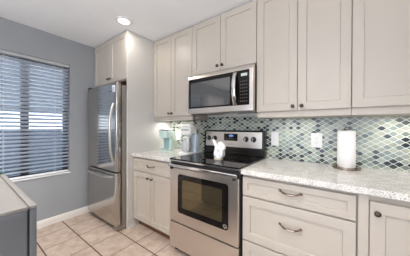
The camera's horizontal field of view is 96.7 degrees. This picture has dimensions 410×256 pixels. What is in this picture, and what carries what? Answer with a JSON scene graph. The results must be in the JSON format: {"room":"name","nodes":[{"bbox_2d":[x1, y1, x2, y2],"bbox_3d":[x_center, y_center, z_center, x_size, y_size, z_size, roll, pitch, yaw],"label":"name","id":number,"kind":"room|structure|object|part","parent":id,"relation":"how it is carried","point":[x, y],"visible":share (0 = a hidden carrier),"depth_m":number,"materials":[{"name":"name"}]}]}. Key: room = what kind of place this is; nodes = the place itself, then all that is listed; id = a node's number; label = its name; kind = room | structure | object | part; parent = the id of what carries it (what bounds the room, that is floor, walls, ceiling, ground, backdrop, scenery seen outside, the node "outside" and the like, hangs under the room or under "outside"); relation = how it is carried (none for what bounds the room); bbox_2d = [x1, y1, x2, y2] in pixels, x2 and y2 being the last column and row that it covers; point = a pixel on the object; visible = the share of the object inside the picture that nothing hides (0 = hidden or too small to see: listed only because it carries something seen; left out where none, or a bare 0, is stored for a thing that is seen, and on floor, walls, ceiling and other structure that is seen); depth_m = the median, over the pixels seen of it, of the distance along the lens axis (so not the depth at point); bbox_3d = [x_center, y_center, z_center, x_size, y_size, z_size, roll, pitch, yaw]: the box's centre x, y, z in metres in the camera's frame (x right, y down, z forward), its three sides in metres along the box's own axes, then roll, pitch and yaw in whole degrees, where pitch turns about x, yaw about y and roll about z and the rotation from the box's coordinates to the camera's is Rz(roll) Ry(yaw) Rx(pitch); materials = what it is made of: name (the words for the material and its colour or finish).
{"room":"kitchen","nodes":[
{"label":"kitchen","id":0,"kind":"room"},
{"bbox_2d":[0,17,94,221],"bbox_3d":[-2.593,0.014,1.525,0.140,2.406,4.650,0,0,36],"label":"wall","id":1,"kind":"structure","parent":0,"point":[54,195],"depth_m":2.45,"materials":[{"name":"grey paint"}]},
{"bbox_2d":[0,54,70,181],"bbox_3d":[-2.385,-0.123,1.790,0.142,1.451,1.763,0,0,36],"label":"window","id":2,"kind":"structure","parent":1,"relation":"in","point":[66,167],"depth_m":2.19,"materials":[{"name":"white metal"}]},
{"bbox_2d":[0,49,68,179],"bbox_3d":[-2.353,-0.132,1.776,0.068,1.425,1.717,0,0,36],"label":"window blind","id":3,"kind":"object","parent":2,"relation":"attached to","point":[4,52],"visible":1,"depth_m":2.18,"materials":[{"name":"grey"}]},
{"bbox_3d":[-2.183,-0.114,1.975,0.002,1.369,0.002,0,0,36],"label":"ladder cord","id":4,"kind":"part","parent":3,"relation":"part of","materials":[{"name":"white fabric"}]},
{"bbox_3d":[-2.362,0.572,1.780,0.050,0.018,1.713,0,0,36],"label":"rail","id":5,"kind":"part","parent":3,"relation":"part of","materials":[{"name":"white plastic"}]},
{"bbox_3d":[-1.919,-0.114,2.339,0.002,1.369,0.002,0,0,36],"label":"ladder cord","id":6,"kind":"part","parent":3,"relation":"part of","materials":[{"name":"white fabric"}]},
{"bbox_3d":[-2.366,0.596,1.777,0.087,0.014,1.763,0,0,36],"label":"sill","id":7,"kind":"part","parent":2,"relation":"part of","materials":[{"name":"white plastic"}]},
{"bbox_2d":[37,206,89,228],"bbox_3d":[-2.090,1.173,2.097,0.014,0.088,2.835,0,0,36],"label":"baseboard","id":8,"kind":"structure","parent":1,"relation":"attached to","point":[52,220],"depth_m":2.38,"materials":[{"name":"white paint"}]},
{"bbox_2d":[37,211,189,255],"bbox_3d":[-0.498,1.271,-0.059,5.405,0.080,4.750,0,0,36],"label":"floor","id":9,"kind":"structure","parent":0,"point":[85,234],"depth_m":1.97,"materials":[{"name":"beige tile"}]},
{"bbox_2d":[0,170,36,255],"bbox_3d":[-1.164,0.743,0.668,0.897,0.964,0.643,0,0,36],"label":"kitchen island","id":10,"kind":"object","parent":9,"relation":"on","point":[18,212],"visible":1,"depth_m":0.64,"materials":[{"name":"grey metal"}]},
{"bbox_3d":[-0.981,0.732,0.920,0.897,0.886,0.020,0,0,36],"label":"door","id":11,"kind":"part","parent":10,"relation":"part of","materials":[{"name":"grey wood"}]},
{"bbox_2d":[87,82,126,231],"bbox_3d":[-1.133,0.330,2.633,0.782,1.778,0.842,0,0,36],"label":"refrigerator","id":12,"kind":"object","parent":9,"relation":"on","point":[107,104],"visible":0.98,"depth_m":2.21,"materials":[{"name":"grey metal"}]},
{"bbox_3d":[-1.362,0.576,2.320,0.698,0.037,0.066,0,0,36],"label":"handle","id":13,"kind":"part","parent":12,"relation":"part of","materials":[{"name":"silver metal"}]},
{"bbox_3d":[-1.332,0.840,2.364,0.782,0.618,0.062,0,0,36],"label":"freezer drawer","id":14,"kind":"part","parent":12,"relation":"part of","materials":[{"name":"silver metal"}]},
{"bbox_3d":[-1.329,-0.010,2.361,0.782,1.047,0.062,0,0,36],"label":"door","id":15,"kind":"part","parent":12,"relation":"part of","materials":[{"name":"silver metal"}]},
{"bbox_3d":[-1.088,0.056,2.121,0.025,0.698,0.064,0,0,36],"label":"handle","id":16,"kind":"part","parent":12,"relation":"part of","materials":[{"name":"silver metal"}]},
{"bbox_2d":[126,30,170,228],"bbox_3d":[-0.730,0.018,2.484,0.032,2.405,0.707,0,0,36],"label":"end panel","id":17,"kind":"object","parent":9,"relation":"on","point":[142,133],"visible":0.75,"depth_m":2.32,"materials":[{"name":"grey paint"}]},
{"bbox_2d":[133,157,170,239],"bbox_3d":[-0.442,0.784,2.298,0.683,0.876,0.657,0,0,36],"label":"base cabinet","id":18,"kind":"object","parent":9,"relation":"on","point":[151,191],"visible":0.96,"depth_m":2.04,"materials":[{"name":"paint"}]},
{"bbox_3d":[-0.746,0.817,2.170,0.335,0.586,0.020,0,0,36],"label":"door","id":19,"kind":"part","parent":18,"relation":"part of","materials":[{"name":"paint"}]},
{"bbox_3d":[-0.607,0.441,2.069,0.676,0.146,0.020,0,0,36],"label":"drawer","id":20,"kind":"part","parent":18,"relation":"part of","materials":[{"name":"paint"}]},
{"bbox_3d":[-0.472,0.819,1.970,0.338,0.586,0.020,0,0,36],"label":"door","id":21,"kind":"part","parent":18,"relation":"part of","materials":[{"name":"paint"}]},
{"bbox_2d":[132,149,201,161],"bbox_3d":[-0.435,0.327,2.301,0.687,0.037,0.646,0,0,36],"label":"countertop","id":22,"kind":"structure","parent":18,"relation":"on","point":[154,154],"depth_m":2.13,"materials":[{"name":"stone"}]},
{"bbox_2d":[158,129,173,151],"bbox_3d":[-0.530,0.162,2.457,0.148,0.292,0.186,0,0,36],"label":"pod coffee maker","id":23,"kind":"object","parent":22,"relation":"on","point":[166,134],"visible":0.98,"depth_m":2.43,"materials":[{"name":"teal plastic"}]},
{"bbox_2d":[178,124,199,154],"bbox_3d":[-0.192,0.133,2.207,0.163,0.354,0.245,0,0,36],"label":"drip coffee maker","id":24,"kind":"object","parent":22,"relation":"on","point":[190,144],"visible":0.98,"depth_m":2.16,"materials":[{"name":"white plastic"}]},
{"bbox_3d":[-0.181,-0.028,2.220,0.147,0.033,0.194,0,0,36],"label":"lid","id":25,"kind":"part","parent":24,"relation":"part of","materials":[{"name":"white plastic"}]},
{"bbox_2d":[168,130,266,255],"bbox_3d":[0.135,0.626,1.854,0.762,1.200,0.688,0,0,36],"label":"range","id":26,"kind":"object","parent":9,"relation":"on","point":[206,193],"visible":0.94,"depth_m":1.62,"materials":[{"name":"silver metal"}]},
{"bbox_3d":[-0.063,0.363,1.583,0.738,0.028,0.019,0,0,36],"label":"handle","id":27,"kind":"part","parent":26,"relation":"part of","materials":[{"name":"silver metal"}]},
{"bbox_3d":[-0.043,1.042,1.613,0.746,0.244,0.026,0,0,36],"label":"storage drawer","id":28,"kind":"part","parent":26,"relation":"part of","materials":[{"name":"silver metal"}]},
{"bbox_3d":[-0.041,0.650,1.612,0.746,0.521,0.026,0,0,36],"label":"oven door","id":29,"kind":"part","parent":26,"relation":"part of","materials":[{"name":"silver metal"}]},
{"bbox_2d":[170,152,264,170],"bbox_3d":[0.126,0.313,1.838,0.762,0.027,0.597,0,0,36],"label":"cooktop","id":30,"kind":"object","parent":26,"relation":"in","point":[232,161],"depth_m":1.70,"materials":[{"name":"black glass"}]},
{"bbox_2d":[212,139,225,159],"bbox_3d":[0.132,0.204,1.730,0.142,0.190,0.071,0,0,36],"label":"ceramic figurine","id":31,"kind":"object","parent":26,"relation":"on","point":[219,150],"visible":1,"depth_m":1.71,"materials":[{"name":"beige ceramic"}]},
{"bbox_3d":[0.301,0.129,2.075,0.705,0.171,0.017,0,0,36],"label":"control panel","id":32,"kind":"part","parent":26,"relation":"part of","materials":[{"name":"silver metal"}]},
{"bbox_2d":[242,175,356,255],"bbox_3d":[0.733,0.792,1.444,0.682,0.876,0.657,0,0,36],"label":"base cabinet","id":33,"kind":"object","parent":9,"relation":"on","point":[281,218],"visible":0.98,"depth_m":1.19,"materials":[{"name":"paint"}]},
{"bbox_3d":[0.566,0.991,1.216,0.674,0.255,0.020,0,0,36],"label":"drawer","id":34,"kind":"part","parent":33,"relation":"part of","materials":[{"name":"paint"}]},
{"bbox_3d":[0.551,0.658,1.193,0.146,0.028,0.036,0,0,36],"label":"handle","id":35,"kind":"part","parent":33,"relation":"part of","materials":[{"name":"silver metal"}]},
{"bbox_3d":[0.552,0.430,1.192,0.146,0.028,0.036,0,0,36],"label":"handle","id":36,"kind":"part","parent":33,"relation":"part of","materials":[{"name":"silver metal"}]},
{"bbox_3d":[0.568,0.445,1.214,0.674,0.139,0.020,0,0,36],"label":"drawer","id":37,"kind":"part","parent":33,"relation":"part of","materials":[{"name":"paint"}]},
{"bbox_2d":[241,158,409,201],"bbox_3d":[1.009,0.336,1.251,1.357,0.037,0.646,0,0,36],"label":"countertop","id":38,"kind":"structure","parent":33,"relation":"on","point":[395,185],"depth_m":1.20,"materials":[{"name":"stone"}]},
{"bbox_2d":[332,127,360,170],"bbox_3d":[1.109,0.155,1.431,0.182,0.325,0.182,0,0,36],"label":"paper towel holder","id":39,"kind":"object","parent":38,"relation":"on","point":[335,166],"visible":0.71,"depth_m":1.39,"materials":[{"name":"silver metal"}]},
{"bbox_2d":[337,131,355,167],"bbox_3d":[1.109,0.162,1.431,0.117,0.284,0.117,0,0,36],"label":"paper towel roll","id":40,"kind":"object","parent":39,"relation":"on","point":[346,140],"visible":0.98,"depth_m":1.38,"materials":[{"name":"white paper"}]},
{"bbox_3d":[1.108,0.312,1.431,0.180,0.011,0.180,0,0,36],"label":"plate","id":41,"kind":"part","parent":39,"relation":"part of","materials":[{"name":"silver metal"}]},
{"bbox_2d":[356,193,409,255],"bbox_3d":[1.275,0.796,1.053,0.649,0.876,0.652,0,0,36],"label":"base cabinet","id":42,"kind":"object","parent":9,"relation":"on","point":[383,224],"visible":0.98,"depth_m":0.95,"materials":[{"name":"paint"}]},
{"bbox_3d":[0.895,0.446,0.945,0.029,0.029,0.031,0,0,36],"label":"knob","id":43,"kind":"part","parent":42,"relation":"part of","materials":[{"name":"brown metal"}]},
{"bbox_3d":[1.124,0.757,0.811,0.590,0.730,0.020,0,0,36],"label":"door","id":44,"kind":"part","parent":42,"relation":"part of","materials":[{"name":"paint"}]},
{"bbox_2d":[0,0,253,47],"bbox_3d":[-0.488,-1.215,-0.068,5.405,0.080,4.750,0,0,36],"label":"ceiling","id":45,"kind":"structure","parent":0,"point":[92,23],"depth_m":1.91,"materials":[{"name":"paint"}]},
{"bbox_2d":[115,16,132,25],"bbox_3d":[-0.895,-1.178,2.015,0.184,0.012,0.184,0,0,36],"label":"recessed light","id":46,"kind":"object","parent":45,"relation":"in","point":[122,20],"visible":1,"depth_m":2.00,"materials":[{"name":"white plastic"}]},
{"bbox_2d":[202,113,400,171],"bbox_3d":[0.890,0.026,1.806,5.165,2.406,0.100,0,0,36],"label":"wall","id":47,"kind":"structure","parent":0,"point":[241,114],"depth_m":2.14,"materials":[{"name":"grey paint"}]},
{"bbox_2d":[95,31,126,87],"bbox_3d":[-1.097,-0.889,2.728,0.854,0.596,0.741,0,0,36],"label":"upper cabinet","id":48,"kind":"object","parent":47,"relation":"attached to","point":[111,56],"visible":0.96,"depth_m":2.41,"materials":[{"name":"paint"}]},
{"bbox_3d":[-1.448,-0.888,2.577,0.449,0.576,0.020,0,0,36],"label":"door","id":49,"kind":"part","parent":48,"relation":"part of","materials":[{"name":"paint"}]},
{"bbox_3d":[-1.105,-0.886,2.328,0.393,0.576,0.020,0,0,36],"label":"door","id":50,"kind":"part","parent":48,"relation":"part of","materials":[{"name":"paint"}]},
{"bbox_3d":[-1.081,-0.592,2.750,0.840,0.002,0.670,0,0,36],"label":"underside panel","id":51,"kind":"part","parent":48,"relation":"part of","materials":[{"name":"brown wood"}]},
{"bbox_2d":[176,131,180,139],"bbox_3d":[-0.391,0.112,2.663,0.085,0.130,0.008,0,0,36],"label":"wall outlet","id":52,"kind":"object","parent":47,"relation":"attached to","point":[178,133],"visible":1,"depth_m":2.66,"materials":[{"name":"white plastic"}]},
{"bbox_2d":[154,27,207,120],"bbox_3d":[-0.344,-0.641,2.417,0.686,1.083,0.348,0,0,36],"label":"upper cabinet","id":53,"kind":"object","parent":47,"relation":"attached to","point":[172,53],"visible":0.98,"depth_m":2.28,"materials":[{"name":"paint"}]},
{"bbox_3d":[-0.561,-0.661,2.409,0.339,1.022,0.020,0,0,36],"label":"door","id":54,"kind":"part","parent":53,"relation":"part of","materials":[{"name":"paint"}]},
{"bbox_3d":[-0.284,-0.659,2.208,0.340,1.022,0.020,0,0,36],"label":"door","id":55,"kind":"part","parent":53,"relation":"part of","materials":[{"name":"paint"}]},
{"bbox_2d":[192,0,256,75],"bbox_3d":[0.243,-0.880,1.989,0.760,0.598,0.348,0,0,36],"label":"upper cabinet","id":56,"kind":"object","parent":47,"relation":"attached to","point":[228,39],"visible":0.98,"depth_m":1.84,"materials":[{"name":"paint"}]},
{"bbox_3d":[0.010,-0.883,1.994,0.375,0.572,0.020,0,0,36],"label":"door","id":57,"kind":"part","parent":56,"relation":"part of","materials":[{"name":"paint"}]},
{"bbox_2d":[188,63,256,114],"bbox_3d":[0.212,-0.366,1.951,0.758,0.428,0.448,0,0,36],"label":"microwave","id":58,"kind":"object","parent":56,"relation":"attached to","point":[233,90],"visible":0.98,"depth_m":1.76,"materials":[{"name":"silver metal"}]},
{"bbox_3d":[0.047,-0.368,1.870,0.542,0.316,0.018,0,0,36],"label":"door","id":59,"kind":"part","parent":58,"relation":"part of","materials":[{"name":"black glass"}]},
{"bbox_3d":[0.266,-0.362,1.670,0.038,0.296,0.056,0,0,36],"label":"handle","id":60,"kind":"part","parent":58,"relation":"part of","materials":[{"name":"silver metal"}]},
{"bbox_3d":[0.332,-0.366,1.663,0.156,0.316,0.018,0,0,36],"label":"control panel","id":61,"kind":"part","parent":58,"relation":"part of","materials":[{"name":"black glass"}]},
{"bbox_3d":[0.318,-0.881,1.770,0.379,0.572,0.020,0,0,36],"label":"door","id":62,"kind":"part","parent":56,"relation":"part of","materials":[{"name":"paint"}]},
{"bbox_2d":[271,132,278,145],"bbox_3d":[0.712,0.111,1.860,0.074,0.140,0.010,0,0,36],"label":"light switch","id":63,"kind":"object","parent":47,"relation":"attached to","point":[274,135],"visible":1,"depth_m":1.85,"materials":[{"name":"white plastic"}]},
{"bbox_2d":[171,116,409,171],"bbox_3d":[0.930,0.125,1.711,3.588,0.510,0.006,0,0,36],"label":"backsplash","id":64,"kind":"structure","parent":47,"relation":"attached to","point":[382,142],"depth_m":1.60,"materials":[{"name":"tile"}]},
{"bbox_2d":[257,0,351,118],"bbox_3d":[0.823,-0.633,1.568,0.671,1.083,0.348,0,0,36],"label":"upper cabinet","id":65,"kind":"object","parent":47,"relation":"attached to","point":[304,47],"visible":1,"depth_m":1.43,"materials":[{"name":"paint"}]},
{"bbox_3d":[0.608,-0.654,1.559,0.331,1.022,0.020,0,0,36],"label":"door","id":66,"kind":"part","parent":65,"relation":"part of","materials":[{"name":"paint"}]},
{"bbox_3d":[0.880,-0.652,1.361,0.334,1.022,0.020,0,0,36],"label":"door","id":67,"kind":"part","parent":65,"relation":"part of","materials":[{"name":"paint"}]},
{"bbox_2d":[311,133,321,147],"bbox_3d":[1.008,0.111,1.646,0.087,0.130,0.008,0,0,36],"label":"wall outlet","id":68,"kind":"object","parent":47,"relation":"attached to","point":[316,138],"visible":1,"depth_m":1.64,"materials":[{"name":"white plastic"}]},
{"bbox_2d":[350,0,409,116],"bbox_3d":[1.349,-0.630,1.205,0.602,1.083,0.318,0,0,36],"label":"upper cabinet","id":69,"kind":"object","parent":47,"relation":"attached to","point":[380,69],"visible":0.93,"depth_m":1.18,"materials":[{"name":"paint"}]},
{"label":"outside","id":70,"kind":"structure","parent":0,"visible":0},
{"bbox_3d":[-5.179,1.522,4.303,7.295,0.050,15.000,0,0,36],"label":"ground","id":71,"kind":"structure","parent":70,"visible":0},
{"bbox_2d":[0,131,61,175],"bbox_3d":[-5.574,0.787,3.971,0.040,1.420,12.000,0,0,36],"label":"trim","id":72,"kind":"structure","parent":71,"relation":"on","point":[13,159],"depth_m":5.07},
{"bbox_2d":[0,58,61,113],"bbox_3d":[-6.745,-0.813,5.440,3.400,4.600,15.000,0,0,36],"label":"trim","id":73,"kind":"structure","parent":71,"relation":"on","point":[0,58],"depth_m":5.70,"materials":[{"name":"grey"}]}
]}

